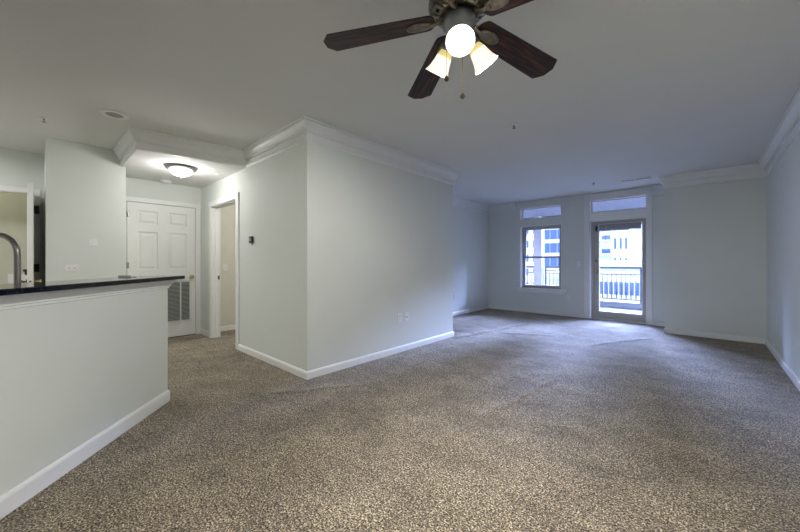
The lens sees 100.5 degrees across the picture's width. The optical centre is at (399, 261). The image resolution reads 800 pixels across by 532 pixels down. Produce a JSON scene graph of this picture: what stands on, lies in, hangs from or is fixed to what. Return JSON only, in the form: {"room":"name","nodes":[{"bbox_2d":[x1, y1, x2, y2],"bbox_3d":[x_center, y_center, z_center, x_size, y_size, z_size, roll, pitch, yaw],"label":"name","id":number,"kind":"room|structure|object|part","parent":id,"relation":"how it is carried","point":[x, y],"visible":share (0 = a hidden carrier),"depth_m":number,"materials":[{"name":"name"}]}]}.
{"room":"empty living room","nodes":[
{"label":"empty living room","id":0,"kind":"room"},
{"bbox_2d":[0,192,26,283],"bbox_3d":[-5.652,-0.115,4.022,0.830,2.570,2.900,0,0,42],"label":"wall","id":1,"kind":"structure","parent":0,"point":[13,207],"depth_m":4.69,"materials":[{"name":"beige paint"}]},
{"bbox_2d":[8,269,26,283],"bbox_3d":[-5.392,0.205,4.705,0.090,0.199,0.200,0,0,42],"label":"wall outlet","id":2,"kind":"object","parent":1,"relation":"attached to","point":[10,276],"visible":0.54,"depth_m":4.72,"materials":[{"name":"white plastic"}]},
{"bbox_2d":[0,147,43,281],"bbox_3d":[-5.481,-0.115,3.506,0.120,2.570,2.370,0,0,42],"label":"wall","id":3,"kind":"structure","parent":0,"point":[17,167],"depth_m":4.22,"materials":[{"name":"paint"}]},
{"bbox_2d":[0,182,41,282],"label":"door frame","id":4,"kind":"structure","parent":3,"relation":"in","point":[33,195],"depth_m":4.06,"materials":[{"name":"white paint"}]},
{"bbox_2d":[0,288,167,495],"bbox_3d":[-1.808,0.659,0.653,0.128,1.022,4.288,0,0,-5],"label":"wall","id":5,"kind":"structure","parent":0,"point":[70,371],"depth_m":1.88,"materials":[{"name":"paint"}]},
{"bbox_2d":[0,390,169,519],"bbox_3d":[-1.802,1.121,0.660,0.141,0.098,4.301,0,0,-5],"label":"baseboard","id":6,"kind":"structure","parent":5,"relation":"attached to","point":[18,495],"depth_m":1.88,"materials":[{"name":"white paint"}]},
{"bbox_2d":[0,280,176,310],"bbox_3d":[-1.787,0.186,0.679,0.176,0.076,4.336,0,0,-5],"label":"trim","id":7,"kind":"structure","parent":5,"relation":"attached to","point":[7,302],"depth_m":1.87,"materials":[{"name":"white paint"}]},
{"bbox_2d":[0,276,184,295],"bbox_3d":[-1.831,0.133,0.687,0.370,0.029,4.360,0,0,-5],"label":"countertop","id":8,"kind":"structure","parent":5,"relation":"on","point":[46,286],"depth_m":1.88,"materials":[{"name":"black stone"}]},
{"bbox_2d":[44,137,125,280],"bbox_3d":[-4.086,-0.115,4.311,0.950,2.570,0.702,0,0,42],"label":"wall","id":9,"kind":"structure","parent":0,"point":[85,185],"depth_m":3.97,"materials":[{"name":"paint"}]},
{"bbox_2d":[65,265,78,270],"bbox_3d":[-3.827,0.073,3.884,0.008,0.075,0.118,0,0,42],"label":"wall outlet","id":10,"kind":"object","parent":9,"relation":"attached to","point":[67,267],"visible":1,"depth_m":3.88,"materials":[{"name":"white plastic"}]},
{"bbox_2d":[89,239,97,245],"bbox_3d":[-3.699,-0.233,4.018,0.016,0.075,0.075,0,0,42],"label":"light switch","id":11,"kind":"object","parent":9,"relation":"attached to","point":[92,242],"visible":1,"depth_m":4.02,"materials":[{"name":"white plastic"}]},
{"bbox_2d":[126,177,200,328],"bbox_3d":[-3.649,-0.018,5.098,0.120,2.376,1.050,0,0,42],"label":"wall","id":12,"kind":"structure","parent":0,"point":[139,188],"depth_m":5.08,"materials":[{"name":"paint"}]},
{"bbox_2d":[126,196,199,337],"bbox_3d":[-3.571,0.120,5.031,0.085,2.100,1.006,0,0,42],"label":"door","id":13,"kind":"structure","parent":12,"relation":"in","point":[163,237],"depth_m":5.13,"materials":[{"name":"white paint"}]},
{"bbox_2d":[168,280,190,323],"bbox_3d":[-3.518,0.615,5.120,0.012,0.660,0.542,0,0,42],"label":"return grille","id":14,"kind":"object","parent":13,"relation":"attached to","point":[179,292],"depth_m":5.20,"materials":[{"name":"white metal"}]},
{"bbox_2d":[122,150,245,187],"bbox_3d":[-2.974,-1.303,4.455,1.744,0.194,1.087,0,0,42],"label":"ceiling","id":15,"kind":"structure","parent":0,"point":[145,165],"depth_m":4.35,"materials":[{"name":"paint"}]},
{"bbox_2d":[160,179,171,183],"bbox_3d":[-3.474,-1.186,4.943,0.140,0.040,0.140,0,0,42],"label":"smoke detector","id":16,"kind":"object","parent":15,"relation":"attached to","point":[164,181],"visible":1,"depth_m":4.90,"materials":[{"name":"white plastic"}]},
{"bbox_2d":[165,164,196,177],"bbox_3d":[-2.788,-1.135,4.240,0.344,0.142,0.344,0,0,42],"label":"flush ceiling light","id":17,"kind":"object","parent":15,"relation":"attached to","point":[180,170],"visible":1,"depth_m":4.16,"materials":[{"name":"white glass"}]},
{"bbox_2d":[221,204,234,325],"bbox_3d":[-1.264,-0.115,5.388,3.059,2.570,2.358,0,0,42],"label":"wall","id":18,"kind":"structure","parent":0,"point":[227,213],"depth_m":5.71,"materials":[{"name":"beige paint"}]},
{"bbox_2d":[221,325,234,330],"bbox_3d":[-2.361,1.131,6.325,0.016,0.078,2.258,0,0,42],"label":"baseboard","id":19,"kind":"structure","parent":18,"relation":"attached to","point":[229,327],"depth_m":5.68,"materials":[{"name":"white paint"}]},
{"bbox_2d":[201,144,300,368],"bbox_3d":[-2.135,-0.115,4.506,3.153,2.570,0.120,0,0,42],"label":"wall","id":20,"kind":"structure","parent":0,"point":[269,190],"depth_m":3.89,"materials":[{"name":"paint"}]},
{"bbox_2d":[201,329,208,336],"bbox_3d":[-3.108,1.131,5.304,0.399,0.078,0.016,0,0,42],"label":"baseboard","id":21,"kind":"structure","parent":20,"relation":"attached to","point":[204,332],"depth_m":5.28,"materials":[{"name":"white paint"}]},
{"bbox_2d":[209,192,238,349],"bbox_3d":[-2.509,0.122,4.834,1.120,2.095,0.140,0,0,42],"label":"door frame","id":22,"kind":"structure","parent":20,"relation":"in","point":[215,206],"depth_m":5.11,"materials":[{"name":"white paint"}]},
{"bbox_2d":[249,235,254,243],"bbox_3d":[-1.852,-0.274,4.144,0.124,0.118,0.032,0,0,42],"label":"thermostat","id":23,"kind":"object","parent":20,"relation":"attached to","point":[251,237],"visible":1,"depth_m":4.12,"materials":[{"name":"black plastic"}]},
{"bbox_2d":[301,141,447,370],"bbox_3d":[-0.132,-0.115,4.271,0.120,2.570,2.478,0,0,42],"label":"wall","id":24,"kind":"structure","parent":0,"point":[374,235],"depth_m":3.88,"materials":[{"name":"paint"}]},
{"bbox_2d":[113,116,515,213],"bbox_3d":[-0.235,-1.303,5.873,2.621,0.194,7.061,0,0,42],"label":"trim","id":25,"kind":"structure","parent":24,"relation":"attached to","point":[303,129],"depth_m":3.85,"materials":[{"name":"white paint"}]},
{"bbox_2d":[398,313,401,322],"bbox_3d":[-0.004,0.730,4.316,0.008,0.115,0.070,0,0,42],"label":"wall outlet","id":26,"kind":"object","parent":24,"relation":"attached to","point":[400,314],"visible":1,"depth_m":4.32,"materials":[{"name":"white plastic"}]},
{"bbox_2d":[238,305,583,379],"bbox_3d":[0.850,1.131,5.668,6.116,0.078,2.178,0,0,-42],"label":"baseboard","id":27,"kind":"structure","parent":24,"relation":"attached to","point":[287,367],"depth_m":4.08,"materials":[{"name":"white paint"}]},
{"bbox_2d":[0,308,799,531],"bbox_3d":[-0.634,1.230,4.121,8.300,0.120,10.224,0,0,42],"label":"floor","id":28,"kind":"structure","parent":0,"point":[512,421],"depth_m":2.11,"materials":[{"name":"carpet"}]},
{"bbox_3d":[-2.235,0.717,1.105,2.699,0.905,2.520,0,0,42],"label":"cabinet","id":29,"kind":"object","parent":28,"relation":"on","visible":0},
{"bbox_2d":[0,233,20,282],"bbox_3d":[-2.521,0.040,2.099,0.292,0.449,0.133,0,0,20],"label":"kitchen faucet","id":30,"kind":"object","parent":29,"relation":"on","point":[16,248],"visible":0.51,"depth_m":2.09,"materials":[{"name":"silver metal"}]},
{"bbox_2d":[0,0,799,204],"bbox_3d":[-0.556,-1.525,4.206,8.300,0.250,10.454,0,0,42],"label":"ceiling","id":31,"kind":"structure","parent":0,"point":[633,89],"depth_m":2.63,"materials":[{"name":"paint"}]},
{"bbox_2d":[99,109,128,119],"bbox_3d":[-2.705,-1.393,3.154,0.216,0.014,0.216,0,0,42],"label":"ceiling speaker","id":32,"kind":"object","parent":31,"relation":"attached to","point":[114,114],"visible":1,"depth_m":3.14,"materials":[{"name":"white plastic"}]},
{"bbox_2d":[105,112,122,117],"bbox_3d":[-2.705,-1.391,3.154,0.132,0.010,0.132,0,0,42],"label":"grille","id":33,"kind":"object","parent":32,"relation":"attached to","point":[109,114],"depth_m":3.16,"materials":[{"name":"grey paint"}]},
{"bbox_2d":[324,0,556,98],"bbox_3d":[0.310,-1.085,1.519,1.204,0.628,1.249,0,0,42],"label":"ceiling fan","id":34,"kind":"object","parent":31,"relation":"hanging from","point":[488,41],"visible":1,"depth_m":1.59,"materials":[{"name":"brown wood"}]},
{"bbox_3d":[-0.100,-1.096,1.600,0.540,0.007,0.158,-6,8,8],"label":"blade","id":35,"kind":"part","parent":34,"relation":"part of","materials":[{"name":"brown wood"}]},
{"bbox_3d":[0.182,-1.096,1.916,0.158,0.007,0.540,-9,-4,-15],"label":"blade","id":36,"kind":"part","parent":34,"relation":"part of","materials":[{"name":"brown wood"}]},
{"bbox_3d":[0.174,-1.157,1.527,0.041,0.021,0.048,0,0,-12],"label":"relief plate","id":37,"kind":"part","parent":34,"relation":"part of","materials":[{"name":"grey metal"}]},
{"bbox_3d":[0.194,-0.956,1.648,0.128,0.125,0.125,0,0,42],"label":"lamp shade","id":38,"kind":"part","parent":34,"relation":"part of","materials":[{"name":"white glass"}]},
{"bbox_3d":[0.122,-1.096,1.203,0.158,0.007,0.540,10,10,23],"label":"blade","id":39,"kind":"part","parent":34,"relation":"part of","materials":[{"name":"brown wood"}]},
{"bbox_3d":[0.260,-0.956,1.416,0.121,0.125,0.127,0,0,42],"label":"lamp shade","id":40,"kind":"part","parent":34,"relation":"part of","materials":[{"name":"white glass"}]},
{"bbox_3d":[0.263,-0.999,1.458,0.036,0.040,0.038,0,0,42],"label":"bulb","id":41,"kind":"part","parent":34,"relation":"part of","materials":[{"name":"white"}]},
{"bbox_3d":[0.295,-0.905,1.571,0.002,0.220,0.003,0,0,42],"label":"pull chain","id":42,"kind":"part","parent":34,"relation":"part of","materials":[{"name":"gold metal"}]},
{"bbox_3d":[0.327,-1.157,1.460,0.048,0.021,0.041,0,0,-30],"label":"relief plate","id":43,"kind":"part","parent":34,"relation":"part of","materials":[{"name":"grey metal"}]},
{"bbox_3d":[0.376,-1.157,1.570,0.041,0.021,0.048,0,0,-12],"label":"relief plate","id":44,"kind":"part","parent":34,"relation":"part of","materials":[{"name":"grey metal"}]},
{"bbox_3d":[0.405,-0.956,1.577,0.121,0.125,0.127,0,0,42],"label":"lamp shade","id":45,"kind":"part","parent":34,"relation":"part of","materials":[{"name":"white glass"}]},
{"bbox_3d":[0.557,-1.096,1.296,0.540,0.007,0.158,8,-4,42],"label":"blade","id":46,"kind":"part","parent":34,"relation":"part of","materials":[{"name":"brown wood"}]},
{"bbox_3d":[0.602,-1.096,1.739,0.540,0.007,0.158,7,-12,-30],"label":"blade","id":47,"kind":"part","parent":34,"relation":"part of","materials":[{"name":"brown wood"}]},
{"bbox_2d":[619,176,650,181],"bbox_3d":[3.977,-1.394,5.633,0.430,0.012,0.120,0,0,42],"label":"ceiling vent","id":48,"kind":"object","parent":31,"relation":"in","point":[648,177],"visible":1,"depth_m":5.62,"materials":[{"name":"white plastic"}]},
{"bbox_2d":[448,184,452,331],"bbox_3d":[0.336,-0.115,5.603,1.229,2.570,0.120,0,0,42],"label":"wall","id":49,"kind":"structure","parent":0,"point":[450,187],"depth_m":5.19,"materials":[{"name":"paint"}]},
{"bbox_2d":[453,206,487,311],"bbox_3d":[1.076,-0.115,7.233,0.120,2.570,3.284,0,0,42],"label":"wall","id":50,"kind":"structure","parent":0,"point":[470,228],"depth_m":7.73,"materials":[{"name":"paint"}]},
{"bbox_2d":[488,186,664,324],"bbox_3d":[4.021,-0.115,6.897,4.918,2.570,0.242,0,0,42],"label":"wall","id":51,"kind":"structure","parent":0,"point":[503,228],"depth_m":7.11,"materials":[{"name":"paint"}]},
{"bbox_2d":[516,224,564,293],"bbox_3d":[3.210,-0.068,7.584,1.075,1.525,0.225,0,0,42],"label":"window","id":52,"kind":"structure","parent":51,"relation":"attached to","point":[524,287],"depth_m":7.68,"materials":[{"name":"white paint"}]},
{"bbox_3d":[3.187,0.651,7.558,1.075,0.087,0.155,0,0,42],"label":"sill","id":53,"kind":"part","parent":52,"relation":"part of","materials":[{"name":"white paint"}]},
{"bbox_3d":[3.254,0.224,7.629,0.824,0.698,0.030,0,0,42],"label":"sash","id":54,"kind":"part","parent":52,"relation":"part of","materials":[{"name":"clear glass"}]},
{"bbox_3d":[3.277,-0.434,7.654,0.824,0.698,0.030,0,0,42],"label":"sash","id":55,"kind":"part","parent":52,"relation":"part of","materials":[{"name":"clear glass"}]},
{"bbox_2d":[520,204,561,219],"bbox_3d":[3.223,-1.119,7.595,0.918,0.263,0.152,0,0,42],"label":"window","id":56,"kind":"structure","parent":51,"relation":"attached to","point":[559,205],"depth_m":7.64,"materials":[{"name":"white paint"}]},
{"bbox_2d":[589,217,646,323],"bbox_3d":[4.332,0.175,6.621,0.955,2.030,0.211,0,0,42],"label":"door","id":57,"kind":"structure","parent":51,"relation":"attached to","point":[594,236],"depth_m":6.83,"materials":[{"name":"beige paint"}]},
{"bbox_2d":[589,194,646,212],"bbox_3d":[4.311,-1.129,6.598,0.955,0.263,0.152,0,0,42],"label":"window","id":58,"kind":"structure","parent":51,"relation":"attached to","point":[591,202],"depth_m":6.61,"materials":[{"name":"white paint"}]},
{"bbox_2d":[599,222,641,230],"bbox_3d":[4.358,-0.495,6.605,0.710,0.530,0.040,0,0,42],"label":"window blind","id":59,"kind":"object","parent":51,"relation":"attached to","point":[638,225],"visible":1,"depth_m":6.58,"materials":[{"name":"grey plastic"}]},
{"bbox_2d":[524,197,645,217],"bbox_3d":[4.842,-1.440,7.955,6.000,0.180,2.426,0,0,42],"label":"ceiling","id":60,"kind":"structure","parent":0,"point":[633,203],"depth_m":8.28,"materials":[{"name":"paint"}]},
{"bbox_2d":[600,306,641,313],"bbox_3d":[4.842,1.275,7.955,6.000,0.190,2.426,0,0,42],"label":"floor","id":61,"kind":"structure","parent":0,"point":[602,308],"depth_m":8.06,"materials":[{"name":"concrete"}]},
{"bbox_2d":[534,216,543,284],"bbox_3d":[4.148,-0.085,9.930,0.280,2.530,0.300,0,0,42],"label":"column","id":62,"kind":"structure","parent":61,"relation":"on","point":[538,234],"depth_m":9.84,"materials":[{"name":"stone"}]},
{"bbox_2d":[600,300,641,308],"bbox_3d":[5.593,1.110,8.776,6.000,0.140,0.200,0,0,42],"label":"trim","id":63,"kind":"structure","parent":61,"relation":"on","point":[634,305],"depth_m":8.55,"materials":[{"name":"concrete"}]},
{"bbox_2d":[526,266,533,284],"bbox_3d":[3.740,0.585,10.432,0.990,0.910,0.060,0,0,42],"label":"balcony railing","id":64,"kind":"object","parent":63,"relation":"on","point":[526,266],"visible":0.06,"depth_m":10.18,"materials":[{"name":"white metal"}]},
{"bbox_2d":[545,266,641,302],"bbox_3d":[6.034,0.585,8.332,4.650,0.910,0.060,0,0,42],"label":"balcony railing","id":65,"kind":"object","parent":63,"relation":"on","point":[546,267],"visible":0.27,"depth_m":8.60,"materials":[{"name":"grey metal"}]},
{"bbox_3d":[4.334,0.605,9.888,0.040,0.870,0.040,0,0,42],"label":"post","id":66,"kind":"part","parent":65,"relation":"part of","materials":[{"name":"white metal"}]},
{"bbox_3d":[6.034,0.155,8.332,4.650,0.050,0.060,0,0,42],"label":"handrail","id":67,"kind":"part","parent":65,"relation":"part of","materials":[{"name":"white metal"}]},
{"bbox_3d":[6.034,0.605,8.332,0.040,0.870,0.040,0,0,42],"label":"post","id":68,"kind":"part","parent":65,"relation":"part of","materials":[{"name":"white metal"}]},
{"bbox_2d":[665,177,766,338],"bbox_3d":[5.025,-0.115,5.367,1.131,2.570,0.704,0,0,42],"label":"wall","id":69,"kind":"structure","parent":0,"point":[716,233],"depth_m":5.07,"materials":[{"name":"paint"}]},
{"bbox_2d":[767,132,799,379],"bbox_3d":[2.279,-0.115,1.441,0.120,2.570,10.204,0,0,42],"label":"wall","id":70,"kind":"structure","parent":0,"point":[783,181],"depth_m":3.62,"materials":[{"name":"paint"}]},
{"bbox_2d":[652,86,799,196],"bbox_3d":[1.801,-1.303,2.014,1.359,0.194,10.004,0,0,42],"label":"trim","id":71,"kind":"structure","parent":70,"relation":"attached to","point":[788,128],"depth_m":4.76,"materials":[{"name":"white paint"}]},
{"bbox_2d":[653,321,799,390],"bbox_3d":[1.801,1.131,2.014,1.359,0.078,10.004,0,0,42],"label":"baseboard","id":72,"kind":"structure","parent":70,"relation":"attached to","point":[787,369],"depth_m":4.88,"materials":[{"name":"white paint"}]},
{"label":"outside","id":73,"kind":"structure","parent":0,"visible":0},
{"bbox_3d":[77.750,8.420,114.560,280.000,0.500,246.000,0,0,42],"label":"ground","id":74,"kind":"structure","parent":73,"visible":0},
{"bbox_2d":[526,230,533,284],"bbox_3d":[27.776,-0.130,68.118,7.513,16.600,14.800,0,0,42],"label":"building","id":75,"kind":"structure","parent":74,"relation":"on","point":[530,233],"depth_m":61.85,"materials":[{"name":"stone"}]},
{"bbox_2d":[533,271,558,285],"bbox_3d":[20.166,4.670,38.480,6.175,7.000,8.800,0,0,42],"label":"building","id":76,"kind":"structure","parent":74,"relation":"on","point":[556,275],"depth_m":36.19,"materials":[{"name":"white concrete"}]},
{"bbox_2d":[544,229,558,271],"bbox_3d":[24.840,0.370,48.436,5.508,15.600,9.800,0,0,42],"label":"glass building","id":77,"kind":"structure","parent":74,"relation":"on","point":[551,236],"depth_m":45.87,"materials":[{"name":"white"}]},
{"bbox_2d":[600,231,611,259],"bbox_3d":[37.062,-0.130,59.007,3.856,16.600,15.700,0,0,42],"label":"tower block","id":78,"kind":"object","parent":74,"relation":"on","point":[605,236],"visible":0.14,"depth_m":53.55,"materials":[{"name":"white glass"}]},
{"bbox_2d":[600,260,641,302],"bbox_3d":[21.899,4.020,32.826,4.392,8.300,6.800,0,0,42],"label":"building","id":79,"kind":"structure","parent":74,"relation":"on","point":[603,263],"depth_m":30.33,"materials":[{"name":"white concrete"}]},
{"bbox_2d":[612,228,641,259],"bbox_3d":[29.334,0.870,42.289,2.352,14.600,14.800,0,0,42],"label":"apartment building","id":80,"kind":"structure","parent":74,"relation":"on","point":[626,244],"depth_m":37.40,"materials":[{"name":"white concrete"}]}
]}

